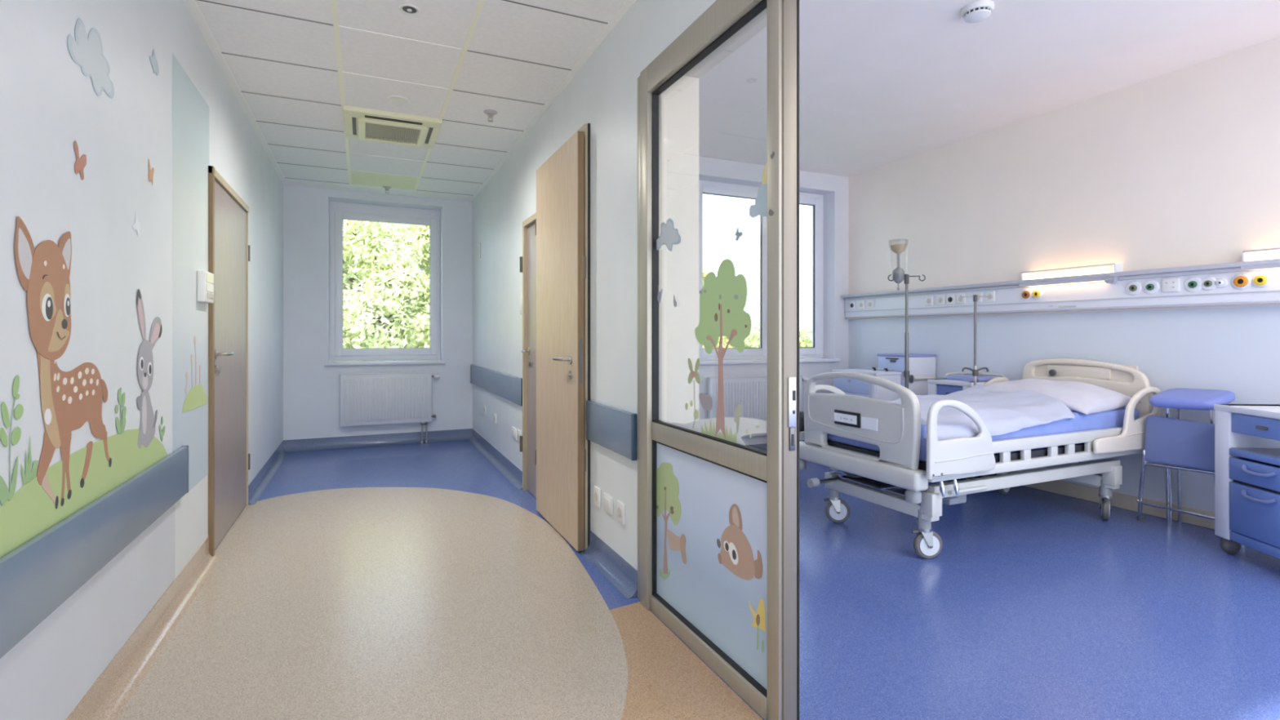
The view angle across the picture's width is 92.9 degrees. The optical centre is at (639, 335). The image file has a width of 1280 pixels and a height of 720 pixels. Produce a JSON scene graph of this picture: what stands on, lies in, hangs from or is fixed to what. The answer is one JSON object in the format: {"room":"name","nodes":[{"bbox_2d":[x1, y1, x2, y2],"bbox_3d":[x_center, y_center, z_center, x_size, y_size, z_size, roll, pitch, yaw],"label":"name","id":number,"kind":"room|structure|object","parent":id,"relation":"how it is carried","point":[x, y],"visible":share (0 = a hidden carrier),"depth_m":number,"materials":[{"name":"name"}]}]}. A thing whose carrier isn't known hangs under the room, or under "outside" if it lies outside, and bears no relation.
{"room":"children's hospital corridor","nodes":[
{"label":"children's hospital corridor","id":0,"kind":"room"},
{"bbox_2d":[0,0,283,717],"bbox_3d":[-1.722,-0.320,1.744,0.205,3.000,9.600,0,0,-24],"label":"wall","id":1,"kind":"structure","parent":0,"point":[47,103],"depth_m":2.02,"materials":[{"name":"grey paint"}]},
{"bbox_2d":[0,374,23,505],"bbox_3d":[-1.454,0.239,1.406,0.001,0.292,0.111,0,0,-24],"label":"decal","id":2,"kind":"object","parent":1,"relation":"attached to","point":[5,495],"visible":1,"depth_m":1.41,"materials":[{"name":"green"}]},
{"bbox_2d":[20,438,38,484],"bbox_3d":[-1.490,0.304,1.484,0.001,0.112,0.085,0,0,-24],"label":"decal","id":3,"kind":"object","parent":1,"relation":"attached to","point":[31,473],"visible":1,"depth_m":1.48,"materials":[{"name":"green paint"}]},
{"bbox_2d":[14,216,111,509],"bbox_3d":[-1.582,0.088,1.692,0.004,0.749,0.600,0,0,-24],"label":"decal","id":4,"kind":"object","parent":1,"relation":"attached to","point":[70,399],"visible":1,"depth_m":1.61,"materials":[{"name":"brown"}]},
{"bbox_2d":[44,408,51,424],"bbox_3d":[-1.527,0.210,1.569,0.001,0.042,0.039,0,0,-24],"label":"spot","id":5,"kind":"object","parent":4,"relation":"attached to","point":[47,411],"depth_m":1.57,"materials":[{"name":"white"}]},
{"bbox_2d":[74,140,86,180],"bbox_3d":[-1.610,-0.500,1.750,0.001,0.102,0.083,0,0,-24],"label":"decal","id":6,"kind":"object","parent":1,"relation":"attached to","point":[80,164],"visible":1,"depth_m":1.74,"materials":[{"name":"brown"}]},
{"bbox_2d":[0,428,168,557],"bbox_3d":[-1.670,0.427,1.879,0.001,0.207,1.481,0,0,-24],"label":"decal","id":7,"kind":"object","parent":1,"relation":"attached to","point":[31,511],"visible":0.86,"depth_m":1.71,"materials":[{"name":"green"}]},
{"bbox_2d":[0,503,174,719],"bbox_3d":[-1.136,0.880,0.703,0.002,0.340,4.220,0,0,-24],"label":"wall panel","id":8,"kind":"object","parent":1,"relation":"attached to","point":[47,673],"visible":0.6,"depth_m":1.78,"materials":[{"name":"paint"}]},
{"bbox_2d":[67,17,114,98],"bbox_3d":[-1.647,-0.834,1.831,0.001,0.196,0.343,0,0,-24],"label":"decal","id":9,"kind":"object","parent":1,"relation":"attached to","point":[86,52],"visible":1,"depth_m":1.83,"materials":[{"name":"grey"}]},
{"bbox_2d":[0,445,188,658],"bbox_3d":[-1.146,0.601,0.757,0.025,0.212,4.337,0,0,-24],"label":"guard","id":10,"kind":"object","parent":1,"relation":"attached to","point":[42,573],"visible":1,"depth_m":1.68,"materials":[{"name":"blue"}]},
{"bbox_2d":[115,387,126,434],"bbox_3d":[-1.742,0.255,2.040,0.001,0.159,0.100,0,0,-24],"label":"decal","id":11,"kind":"object","parent":1,"relation":"attached to","point":[121,428],"visible":1,"depth_m":2.04,"materials":[{"name":"green"}]},
{"bbox_2d":[132,211,140,236],"bbox_3d":[-1.806,-0.400,2.180,0.001,0.087,0.079,0,0,-24],"label":"decal","id":12,"kind":"object","parent":1,"relation":"attached to","point":[135,226],"visible":1,"depth_m":2.18,"materials":[{"name":"white"}]},
{"bbox_2d":[65,536,221,719],"bbox_3d":[-0.936,1.117,0.325,0.054,0.125,6.365,0,0,-24],"label":"baseboard","id":13,"kind":"structure","parent":1,"relation":"attached to","point":[106,699],"depth_m":2.20,"materials":[{"name":"beige plastic"}]},
{"bbox_2d":[136,288,162,448],"bbox_3d":[-1.867,0.127,2.317,0.003,0.589,0.301,0,0,-24],"label":"decal","id":14,"kind":"object","parent":1,"relation":"attached to","point":[145,359],"visible":1,"depth_m":2.27,"materials":[{"name":"grey"}]},
{"bbox_2d":[148,159,154,184],"bbox_3d":[-1.875,-0.624,2.334,0.001,0.091,0.065,0,0,-24],"label":"decal","id":15,"kind":"object","parent":1,"relation":"attached to","point":[151,172],"visible":1,"depth_m":2.32,"materials":[{"name":"brown"}]},
{"bbox_2d":[149,48,159,75],"bbox_3d":[-1.891,-1.065,2.367,0.001,0.094,0.116,0,0,-24],"label":"decal","id":16,"kind":"object","parent":1,"relation":"attached to","point":[153,59],"visible":1,"depth_m":2.37,"materials":[{"name":"grey"}]},
{"bbox_2d":[172,53,208,503],"bbox_3d":[-2.134,-0.238,2.900,0.001,1.932,0.678,0,0,-24],"label":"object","id":17,"kind":"structure","parent":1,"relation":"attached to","point":[190,111],"depth_m":2.85,"materials":[{"name":"paint"}]},
{"bbox_2d":[182,336,207,413],"bbox_3d":[-2.151,0.180,2.942,0.001,0.350,0.476,0,0,-24],"label":"decal","id":18,"kind":"object","parent":17,"relation":"attached to","point":[196,397],"visible":1,"depth_m":2.93,"materials":[{"name":"green"}]},
{"bbox_2d":[196,270,213,303],"bbox_3d":[-2.189,-0.242,3.070,0.038,0.155,0.200,0,0,-24],"label":"control panel","id":19,"kind":"object","parent":1,"relation":"attached to","point":[205,279],"visible":1,"depth_m":2.99,"materials":[{"name":"white plastic"}]},
{"bbox_2d":[208,165,249,556],"bbox_3d":[-2.494,0.145,3.715,0.120,2.070,1.148,0,0,-24],"label":"door","id":20,"kind":"structure","parent":1,"relation":"in","point":[228,248],"depth_m":3.58,"materials":[{"name":"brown wood"}]},
{"bbox_2d":[248,440,288,505],"bbox_3d":[-3.148,1.121,5.199,0.054,0.115,2.130,0,0,-24],"label":"baseboard","id":21,"kind":"structure","parent":1,"relation":"attached to","point":[260,482],"depth_m":4.93,"materials":[{"name":"blue plastic"}]},
{"bbox_2d":[283,185,472,439],"bbox_3d":[-2.821,-0.320,6.709,2.310,3.000,0.350,0,0,-24],"label":"wall","id":22,"kind":"structure","parent":0,"point":[311,388],"depth_m":6.33,"materials":[{"name":"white paint"}]},
{"bbox_2d":[283,428,471,452],"bbox_3d":[-2.751,1.121,6.519,1.870,0.115,0.054,0,0,-24],"label":"baseboard","id":23,"kind":"structure","parent":22,"relation":"attached to","point":[362,441],"depth_m":6.49,"materials":[{"name":"blue plastic"}]},
{"bbox_2d":[324,201,444,365],"bbox_3d":[-2.780,-0.561,6.673,1.195,1.757,0.350,0,0,-24],"label":"window","id":24,"kind":"structure","parent":22,"relation":"in","point":[338,211],"depth_m":6.70,"materials":[{"name":"white plastic"}]},
{"bbox_2d":[339,371,439,443],"bbox_3d":[-2.668,0.788,6.530,0.993,0.781,0.098,0,0,-24],"label":"radiator","id":25,"kind":"object","parent":22,"relation":"attached to","point":[380,397],"visible":1,"depth_m":6.47,"materials":[{"name":"white metal"}]},
{"bbox_2d":[339,371,431,375],"bbox_3d":[-2.702,0.406,6.500,0.906,0.016,0.059,0,0,-24],"label":"grille","id":26,"kind":"object","parent":25,"relation":"attached to","point":[415,373],"depth_m":6.50,"materials":[{"name":"white metal"}]},
{"bbox_2d":[183,0,635,201],"bbox_3d":[-0.836,-1.696,2.338,2.310,0.349,9.950,0,0,-24],"label":"ceiling","id":27,"kind":"structure","parent":0,"point":[292,67],"depth_m":3.55,"materials":[{"name":"tile"}]},
{"bbox_2d":[343,106,442,148],"bbox_3d":[-1.812,-1.498,4.452,0.630,0.053,0.635,0,0,-24],"label":"air conditioner","id":28,"kind":"object","parent":27,"relation":"attached to","point":[364,124],"visible":1,"depth_m":4.35,"materials":[{"name":"beige plastic"}]},
{"bbox_2d":[365,122,419,144],"bbox_3d":[-1.818,-1.491,4.465,0.360,0.024,0.385,0,0,-24],"label":"grille","id":29,"kind":"object","parent":28,"relation":"attached to","point":[378,132],"depth_m":4.50,"materials":[{"name":"beige"}]},
{"bbox_2d":[386,95,408,103],"bbox_3d":[-1.566,-1.520,3.929,0.132,0.009,0.131,0,0,-24],"label":"recessed light","id":30,"kind":"object","parent":27,"relation":"in","point":[393,99],"visible":1,"depth_m":3.92,"materials":[{"name":"white plastic"}]},
{"bbox_2d":[398,4,420,15],"bbox_3d":[-1.079,-1.528,2.846,0.094,0.019,0.094,0,0,-24],"label":"recessed light","id":31,"kind":"object","parent":27,"relation":"in","point":[408,10],"visible":1,"depth_m":2.84,"materials":[{"name":"white plastic"}]},
{"bbox_2d":[483,109,497,122],"bbox_3d":[-1.022,-1.492,4.155,0.092,0.066,0.092,0,0,-24],"label":"sprinkler","id":32,"kind":"object","parent":27,"relation":"attached to","point":[489,113],"visible":1,"depth_m":4.14,"materials":[{"name":"grey metal"}]},
{"bbox_2d":[472,0,799,719],"bbox_3d":[-0.221,-0.320,3.469,0.255,3.000,7.700,0,0,-24],"label":"wall","id":33,"kind":"structure","parent":0,"point":[702,602],"depth_m":2.59,"materials":[{"name":"paint"}]},
{"bbox_2d":[468,428,522,489],"bbox_3d":[-1.420,1.121,5.785,0.054,0.115,2.490,0,0,-24],"label":"baseboard","id":34,"kind":"structure","parent":33,"relation":"attached to","point":[511,472],"depth_m":5.49,"materials":[{"name":"blue plastic"}]},
{"bbox_2d":[470,364,522,406],"bbox_3d":[-1.405,0.439,5.781,0.025,0.215,2.442,0,0,-24],"label":"guard","id":35,"kind":"object","parent":33,"relation":"attached to","point":[508,387],"visible":0.84,"depth_m":5.43,"materials":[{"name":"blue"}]},
{"bbox_2d":[511,426,517,439],"bbox_3d":[-1.028,0.802,4.970,0.013,0.090,0.170,0,0,-24],"label":"cover plate","id":36,"kind":"object","parent":33,"relation":"attached to","point":[514,431],"visible":1,"depth_m":4.93,"materials":[{"name":"white plastic"}]},
{"bbox_2d":[519,292,522,314],"bbox_3d":[-0.926,-0.250,4.741,0.016,0.170,0.085,0,0,-24],"label":"light switch","id":37,"kind":"object","parent":33,"relation":"attached to","point":[521,293],"visible":0.86,"depth_m":4.73,"materials":[{"name":"white plastic"}]},
{"bbox_2d":[520,212,536,497],"bbox_3d":[-0.715,0.158,4.283,0.112,2.045,0.852,0,0,-24],"label":"door","id":38,"kind":"structure","parent":33,"relation":"in","point":[528,260],"depth_m":4.54,"materials":[{"name":"grey wood"}]},
{"bbox_2d":[535,123,590,551],"bbox_3d":[-0.518,0.011,3.694,0.142,2.337,0.904,0,0,-24],"label":"door","id":39,"kind":"structure","parent":33,"relation":"in","point":[562,222],"depth_m":3.48,"materials":[{"name":"brown wood"}]},
{"bbox_2d":[593,485,600,508],"bbox_3d":[-0.226,0.852,3.203,0.012,0.100,0.085,0,0,-24],"label":"wall socket","id":40,"kind":"object","parent":33,"relation":"attached to","point":[597,491],"visible":1,"depth_m":3.19,"materials":[{"name":"white plastic"}]},
{"bbox_2d":[603,492,613,515],"bbox_3d":[-0.162,0.848,3.062,0.013,0.085,0.120,0,0,-24],"label":"cover plate","id":41,"kind":"object","parent":33,"relation":"attached to","point":[607,500],"visible":1,"depth_m":3.05,"materials":[{"name":"white plastic"}]},
{"bbox_2d":[580,529,637,598],"bbox_3d":[-0.166,1.121,3.022,0.054,0.115,0.640,0,0,-24],"label":"baseboard","id":42,"kind":"structure","parent":33,"relation":"attached to","point":[624,576],"depth_m":2.98,"materials":[{"name":"blue plastic"}]},
{"bbox_2d":[586,400,636,460],"bbox_3d":[-0.152,0.460,3.022,0.025,0.212,0.618,0,0,-24],"label":"guard","id":43,"kind":"object","parent":33,"relation":"attached to","point":[615,429],"visible":1,"depth_m":2.95,"materials":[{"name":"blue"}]},
{"bbox_2d":[616,499,624,524],"bbox_3d":[-0.093,0.848,2.912,0.012,0.100,0.085,0,0,-24],"label":"wall socket","id":44,"kind":"object","parent":33,"relation":"attached to","point":[620,505],"visible":1,"depth_m":2.90,"materials":[{"name":"white plastic"}]},
{"bbox_2d":[656,462,680,580],"bbox_3d":[0.108,0.776,2.535,0.001,0.498,0.266,0,0,-24],"label":"print","id":45,"kind":"object","parent":33,"relation":"attached to","point":[667,484],"visible":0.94,"depth_m":2.53,"materials":[{"name":"green"}]},
{"bbox_2d":[656,218,680,251],"bbox_3d":[0.113,-0.412,2.524,0.001,0.138,0.239,0,0,-24],"label":"sticker","id":46,"kind":"object","parent":33,"relation":"attached to","point":[669,236],"visible":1,"depth_m":2.51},
{"bbox_2d":[666,529,686,564],"bbox_3d":[0.147,0.841,2.449,0.001,0.115,0.164,0,0,-24],"label":"print","id":47,"kind":"object","parent":33,"relation":"attached to","point":[675,542],"visible":1,"depth_m":2.44,"materials":[{"name":"beige"}]},
{"bbox_2d":[684,358,700,428],"bbox_3d":[0.201,0.222,2.329,0.001,0.271,0.118,0,0,-24],"label":"sticker","id":48,"kind":"object","parent":33,"relation":"attached to","point":[692,374],"visible":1,"depth_m":2.32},
{"bbox_2d":[698,393,712,410],"bbox_3d":[0.242,0.245,2.239,0.001,0.060,0.097,0,0,-24],"label":"sticker","id":49,"kind":"object","parent":33,"relation":"attached to","point":[706,401],"visible":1,"depth_m":2.24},
{"bbox_2d":[662,417,766,445],"bbox_3d":[0.222,0.323,2.284,0.001,0.108,0.840,0,0,-24],"label":"sticker","id":50,"kind":"object","parent":33,"relation":"attached to","point":[747,425],"visible":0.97,"depth_m":2.08,"materials":[{"name":"plastic"}]},
{"bbox_2d":[694,258,751,439],"bbox_3d":[0.285,0.050,2.144,0.001,0.628,0.371,0,0,-24],"label":"sticker","id":51,"kind":"object","parent":33,"relation":"attached to","point":[722,297],"visible":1,"depth_m":2.13,"materials":[{"name":"green"}]},
{"bbox_2d":[733,403,741,433],"bbox_3d":[0.328,0.279,2.049,0.001,0.104,0.046,0,0,-24],"label":"sticker","id":52,"kind":"object","parent":33,"relation":"attached to","point":[738,409],"visible":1,"depth_m":2.05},
{"bbox_2d":[716,503,762,580],"bbox_3d":[0.331,0.692,2.044,0.002,0.240,0.273,0,0,-24],"label":"print","id":53,"kind":"object","parent":33,"relation":"attached to","point":[735,554],"visible":1,"depth_m":2.05,"materials":[{"name":"beige"}]},
{"bbox_2d":[748,599,765,653],"bbox_3d":[0.374,0.919,1.949,0.001,0.175,0.094,0,0,-24],"label":"print","id":54,"kind":"object","parent":33,"relation":"attached to","point":[759,621],"visible":1,"depth_m":1.94,"materials":[{"name":"yellow"}]},
{"bbox_2d":[749,162,766,217],"bbox_3d":[0.377,-0.458,1.943,0.001,0.174,0.097,0,0,-24],"label":"sticker","id":55,"kind":"object","parent":33,"relation":"attached to","point":[759,208],"visible":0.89,"depth_m":1.93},
{"bbox_2d":[116,440,1279,719],"bbox_3d":[0.807,1.280,3.084,5.920,0.201,9.950,0,0,-24],"label":"floor","id":56,"kind":"structure","parent":0,"point":[1033,604],"depth_m":2.54,"materials":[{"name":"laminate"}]},
{"bbox_2d":[799,411,804,433],"bbox_3d":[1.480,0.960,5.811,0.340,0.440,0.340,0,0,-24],"label":"door handle","id":57,"kind":"object","parent":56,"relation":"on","point":[801,413],"visible":0.11,"depth_m":5.65,"materials":[{"name":"black plastic"}]},
{"bbox_2d":[831,367,902,400],"bbox_3d":[2.062,0.738,5.576,0.330,0.884,0.546,0,0,-24],"label":"locker","id":58,"kind":"object","parent":56,"relation":"on","point":[849,386],"visible":0.27,"depth_m":5.39,"materials":[{"name":"white laminate"}]},
{"bbox_2d":[887,274,944,483],"bbox_3d":[2.096,0.349,4.820,0.534,1.659,0.482,0,0,-24],"label":"stand","id":59,"kind":"object","parent":56,"relation":"on","point":[906,372],"visible":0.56,"depth_m":4.79,"materials":[{"name":"silver metal"}]},
{"bbox_2d":[888,238,908,290],"bbox_3d":[2.039,-0.552,4.799,0.146,0.395,0.146,0,0,-24],"label":"bottle","id":60,"kind":"object","parent":59,"relation":"hanging from","point":[898,273],"visible":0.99,"depth_m":4.79,"materials":[{"name":"clear plastic"}]},
{"bbox_2d":[900,374,936,395],"bbox_3d":[2.447,0.765,5.564,0.344,0.830,0.391,0,0,-24],"label":"locker","id":61,"kind":"object","parent":56,"relation":"on","point":[918,385],"visible":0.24,"depth_m":5.39,"materials":[{"name":"white laminate"}]},
{"bbox_2d":[877,353,936,379],"bbox_3d":[2.437,0.282,5.578,0.360,0.221,0.368,0,0,-24],"label":"drawer box","id":62,"kind":"object","parent":61,"relation":"on","point":[919,364],"visible":0.84,"depth_m":5.45,"materials":[{"name":"white laminate"}]},
{"bbox_2d":[927,372,1004,479],"bbox_3d":[2.648,0.743,4.940,0.474,0.874,0.402,0,0,-24],"label":"locker","id":63,"kind":"object","parent":56,"relation":"on","point":[950,384],"visible":0.24,"depth_m":4.90,"materials":[{"name":"white laminate"}]},
{"bbox_2d":[945,374,995,382],"bbox_3d":[2.706,0.349,4.938,0.270,0.029,0.305,0,0,-24],"label":"tray","id":64,"kind":"object","parent":63,"relation":"on","point":[966,377],"depth_m":4.90,"materials":[{"name":"blue"}]},
{"bbox_2d":[799,358,1161,559],"bbox_3d":[2.114,0.675,3.904,2.243,1.010,1.058,0,0,-24],"label":"hospital bed","id":65,"kind":"object","parent":56,"relation":"on","point":[894,428],"visible":0.88,"depth_m":3.48,"materials":[{"name":"grey plastic"}]},
{"bbox_2d":[884,487,957,500],"bbox_3d":[1.571,0.888,3.409,0.240,0.008,0.290,0,0,-24],"label":"pedal","id":66,"kind":"object","parent":65,"relation":"on","point":[899,491],"depth_m":3.42,"materials":[{"name":"silver metal"}]},
{"bbox_2d":[960,294,991,386],"bbox_3d":[2.530,0.134,4.588,0.233,0.878,0.040,0,0,-4],"label":"pole","id":67,"kind":"object","parent":65,"relation":"attached to","point":[975,371],"visible":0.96,"depth_m":4.58,"materials":[{"name":"grey metal"}]},
{"bbox_2d":[826,406,1139,462],"bbox_3d":[2.177,0.565,3.920,1.945,0.193,0.868,0,0,-24],"label":"mattress","id":68,"kind":"object","parent":65,"relation":"on","point":[1114,418],"visible":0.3,"depth_m":3.62,"materials":[{"name":"fabric"}]},
{"bbox_2d":[886,384,1075,440],"bbox_3d":[1.972,0.457,3.827,1.485,0.208,0.948,0,0,-24],"label":"duvet","id":69,"kind":"object","parent":68,"relation":"on","point":[1002,413],"visible":0.55,"depth_m":3.53,"materials":[{"name":"white fabric"}]},
{"bbox_2d":[982,378,1141,414],"bbox_3d":[2.742,0.390,4.166,0.650,0.174,0.921,0,0,-24],"label":"pillow","id":70,"kind":"object","parent":68,"relation":"on","point":[1086,398],"visible":0.58,"depth_m":3.88,"materials":[{"name":"fabric"}]},
{"bbox_2d":[1136,415,1223,540],"bbox_3d":[3.298,0.836,3.680,0.291,0.688,0.476,0,0,-24],"label":"folding chair","id":71,"kind":"object","parent":56,"relation":"on","point":[1185,445],"visible":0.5,"depth_m":3.61,"materials":[{"name":"blue plastic"}]},
{"bbox_2d":[1149,388,1235,538],"bbox_3d":[3.298,0.753,3.633,0.357,0.852,0.341,0,0,-24],"label":"stool","id":72,"kind":"object","parent":56,"relation":"on","point":[1178,398],"visible":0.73,"depth_m":3.60,"materials":[{"name":"blue plastic"}]},
{"bbox_2d":[1213,404,1279,558],"bbox_3d":[3.309,0.749,3.039,0.454,0.862,0.544,0,0,5],"label":"bedside cabinet","id":73,"kind":"object","parent":56,"relation":"on","point":[1247,436],"visible":1,"depth_m":3.15,"materials":[{"name":"white laminate"}]},
{"bbox_2d":[1229,448,1279,466],"bbox_3d":[3.311,0.618,3.039,0.390,0.035,0.356,0,0,5],"label":"shelf","id":74,"kind":"object","parent":73,"relation":"attached to","point":[1259,456],"depth_m":3.11,"materials":[{"name":"plastic"}]},
{"bbox_2d":[661,0,800,423],"bbox_3d":[0.564,-0.320,1.821,0.188,3.000,2.150,0,0,-24],"label":"wall reveal","id":75,"kind":"structure","parent":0,"point":[680,101],"depth_m":2.67,"materials":[{"name":"beige paint"}]},
{"bbox_2d":[747,440,804,450],"bbox_3d":[0.713,1.129,5.785,3.360,0.100,0.054,0,0,-24],"label":"baseboard","id":76,"kind":"structure","parent":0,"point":[763,446],"depth_m":6.03,"materials":[{"name":"blue plastic"}]},
{"bbox_2d":[890,244,906,253],"bbox_3d":[2.039,-0.678,4.799,0.120,0.068,0.120,0,0,-24],"label":"liquid","id":77,"kind":"object","parent":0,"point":[896,248],"depth_m":4.76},
{"bbox_2d":[698,0,1279,177],"bbox_3d":[2.128,-1.855,2.970,3.610,0.330,7.050,0,0,-24],"label":"ceiling","id":78,"kind":"structure","parent":0,"point":[882,82],"depth_m":3.81,"materials":[{"name":"paint"}]},
{"bbox_2d":[960,0,994,22],"bbox_3d":[1.743,-1.661,3.142,0.150,0.058,0.150,0,0,-24],"label":"smoke detector","id":79,"kind":"object","parent":78,"relation":"attached to","point":[977,11],"visible":1,"depth_m":3.10,"materials":[{"name":"white plastic"}]},
{"bbox_2d":[848,36,1279,512],"bbox_3d":[3.729,-0.420,3.505,0.252,3.200,6.700,0,0,-24],"label":"wall","id":80,"kind":"structure","parent":0,"point":[1180,167],"depth_m":4.22,"materials":[{"name":"white paint"}]},
{"bbox_2d":[698,156,1279,444],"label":"wall panel","id":81,"kind":"object","parent":80,"relation":"in","point":[834,189],"depth_m":5.23,"materials":[{"name":"white paint"}]},
{"bbox_2d":[706,373,808,437],"bbox_3d":[1.172,0.787,5.967,1.173,0.784,0.098,0,0,-24],"label":"radiator","id":82,"kind":"object","parent":81,"relation":"attached to","point":[749,392],"visible":0.31,"depth_m":5.84,"materials":[{"name":"white metal"}]},
{"bbox_2d":[706,373,803,378],"bbox_3d":[1.138,0.403,5.937,1.086,0.016,0.059,0,0,-24],"label":"grille","id":83,"kind":"object","parent":82,"relation":"attached to","point":[800,375],"depth_m":5.86,"materials":[{"name":"white metal"}]},
{"bbox_2d":[698,179,839,364],"bbox_3d":[1.267,-0.620,6.173,1.730,1.800,0.285,0,0,-24],"label":"window","id":84,"kind":"structure","parent":81,"relation":"attached to","point":[806,354],"depth_m":6.24,"materials":[{"name":"white plastic"}]},
{"bbox_2d":[924,296,933,305],"bbox_3d":[2.613,-0.310,5.491,0.014,0.084,0.080,0,0,-24],"label":"socket","id":85,"kind":"object","parent":81,"relation":"attached to","point":[928,300],"depth_m":5.48,"materials":[{"name":"beige"}]},
{"bbox_2d":[936,295,945,305],"bbox_3d":[2.663,-0.310,5.382,0.014,0.084,0.080,0,0,-24],"label":"socket","id":86,"kind":"object","parent":81,"relation":"attached to","point":[940,300],"depth_m":5.37,"materials":[{"name":"beige"}]},
{"bbox_2d":[946,294,955,304],"bbox_3d":[2.704,-0.310,5.291,0.014,0.084,0.080,0,0,-24],"label":"socket","id":87,"kind":"object","parent":81,"relation":"attached to","point":[950,299],"depth_m":5.28,"materials":[{"name":"black plastic"}]},
{"bbox_2d":[956,293,965,303],"bbox_3d":[2.745,-0.310,5.200,0.014,0.084,0.080,0,0,-24],"label":"socket","id":88,"kind":"object","parent":81,"relation":"attached to","point":[960,300],"depth_m":5.19,"materials":[{"name":"beige"}]},
{"bbox_2d":[973,292,982,302],"bbox_3d":[2.811,-0.315,5.054,0.014,0.084,0.070,0,0,-24],"label":"socket","id":89,"kind":"object","parent":81,"relation":"attached to","point":[979,299],"depth_m":5.04,"materials":[{"name":"beige"}]},
{"bbox_2d":[986,291,995,302],"bbox_3d":[2.857,-0.315,4.954,0.014,0.084,0.070,0,0,-24],"label":"socket","id":90,"kind":"object","parent":81,"relation":"attached to","point":[991,299],"depth_m":4.94,"materials":[{"name":"beige"}]},
{"bbox_2d":[1021,288,1031,300],"bbox_3d":[2.973,-0.312,4.683,0.025,0.087,0.087,0,0,-24],"label":"outlet","id":91,"kind":"object","parent":81,"relation":"attached to","point":[1026,294],"depth_m":4.67,"materials":[{"name":"orange plastic"}]},
{"bbox_2d":[1031,288,1042,298],"bbox_3d":[3.006,-0.312,4.610,0.025,0.077,0.077,0,0,-24],"label":"outlet","id":92,"kind":"object","parent":81,"relation":"attached to","point":[1036,293],"depth_m":4.60,"materials":[{"name":"yellow plastic"}]},
{"bbox_2d":[1019,262,1123,286],"bbox_3d":[3.108,-0.421,4.411,0.126,0.133,0.664,0,0,-24],"label":"lamp","id":93,"kind":"object","parent":81,"relation":"attached to","point":[1117,267],"visible":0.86,"depth_m":4.33,"materials":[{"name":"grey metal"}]},
{"bbox_2d":[1125,281,1142,295],"bbox_3d":[3.269,-0.312,4.030,0.025,0.092,0.092,0,0,-24],"label":"outlet","id":94,"kind":"object","parent":81,"relation":"attached to","point":[1132,288],"depth_m":4.03,"materials":[{"name":"black plastic"}]},
{"bbox_2d":[1142,280,1159,293],"bbox_3d":[3.309,-0.312,3.942,0.025,0.092,0.092,0,0,-24],"label":"outlet","id":95,"kind":"object","parent":81,"relation":"attached to","point":[1149,286],"depth_m":3.93,"materials":[{"name":"green plastic"}]},
{"bbox_2d":[1184,276,1201,292],"bbox_3d":[3.401,-0.312,3.740,0.025,0.092,0.092,0,0,-24],"label":"outlet","id":96,"kind":"object","parent":81,"relation":"attached to","point":[1192,284],"depth_m":3.74,"materials":[{"name":"green plastic"}]},
{"bbox_2d":[1200,276,1216,290],"bbox_3d":[3.432,-0.312,3.672,0.025,0.082,0.082,0,0,-24],"label":"outlet","id":97,"kind":"object","parent":81,"relation":"attached to","point":[1207,283],"depth_m":3.67,"materials":[{"name":"black plastic"}]},
{"bbox_2d":[1214,277,1227,288],"bbox_3d":[3.455,-0.312,3.620,0.025,0.061,0.061,0,0,-24],"label":"outlet","id":98,"kind":"object","parent":81,"relation":"attached to","point":[1220,282],"depth_m":3.62,"materials":[{"name":"white plastic"}]},
{"bbox_2d":[1231,273,1252,289],"bbox_3d":[3.494,-0.312,3.535,0.025,0.092,0.092,0,0,-24],"label":"outlet","id":99,"kind":"object","parent":81,"relation":"attached to","point":[1238,281],"depth_m":3.53,"materials":[{"name":"orange plastic"}]},
{"bbox_2d":[1240,247,1279,270],"bbox_3d":[3.690,-0.421,3.127,0.126,0.133,0.884,0,0,-24],"label":"lamp","id":100,"kind":"object","parent":81,"relation":"attached to","point":[1246,255],"visible":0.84,"depth_m":3.45,"materials":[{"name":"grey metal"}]},
{"bbox_2d":[1251,273,1271,287],"bbox_3d":[3.529,-0.312,3.458,0.025,0.082,0.082,0,0,-24],"label":"outlet","id":101,"kind":"object","parent":81,"relation":"attached to","point":[1258,280],"depth_m":3.45,"materials":[{"name":"yellow plastic"}]},
{"bbox_2d":[981,471,1214,528],"bbox_3d":[3.608,1.130,3.450,0.018,0.100,6.700,0,0,-24],"label":"baseboard","id":102,"kind":"structure","parent":80,"relation":"attached to","point":[1122,500],"depth_m":4.14,"materials":[{"name":"plastic"}]},
{"label":"outside","id":103,"kind":"structure","parent":0,"visible":0},
{"bbox_3d":[-6.912,4.330,39.418,100.000,0.300,62.500,0,0,-24],"label":"ground","id":104,"kind":"structure","parent":103,"visible":0},
{"bbox_2d":[329,219,439,361],"bbox_3d":[-5.042,0.666,12.252,4.085,7.048,4.261,0,0,-7],"label":"window view","id":105,"kind":"object","parent":104,"relation":"on","point":[382,299],"visible":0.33,"depth_m":11.11,"materials":[{"name":"green plant"}]},
{"bbox_2d":[699,265,732,360],"bbox_3d":[2.166,0.407,27.465,4.815,7.605,4.598,0,0,35],"label":"tree","id":106,"kind":"object","parent":104,"relation":"on","point":[724,342],"visible":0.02,"depth_m":26.24,"materials":[{"name":"green plant"}]},
{"bbox_2d":[717,325,759,359],"bbox_3d":[5.492,1.800,31.613,5.548,4.841,5.057,0,0,21],"label":"tree","id":107,"kind":"object","parent":104,"relation":"on","point":[753,340],"visible":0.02,"depth_m":30.22,"materials":[{"name":"green plant"}]},
{"bbox_2d":[751,322,812,346],"bbox_3d":[8.227,1.549,36.665,6.034,5.348,5.768,0,0,-24],"label":"tree","id":108,"kind":"object","parent":104,"relation":"on","point":[803,342],"visible":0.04,"depth_m":35.58,"materials":[{"name":"green plant"}]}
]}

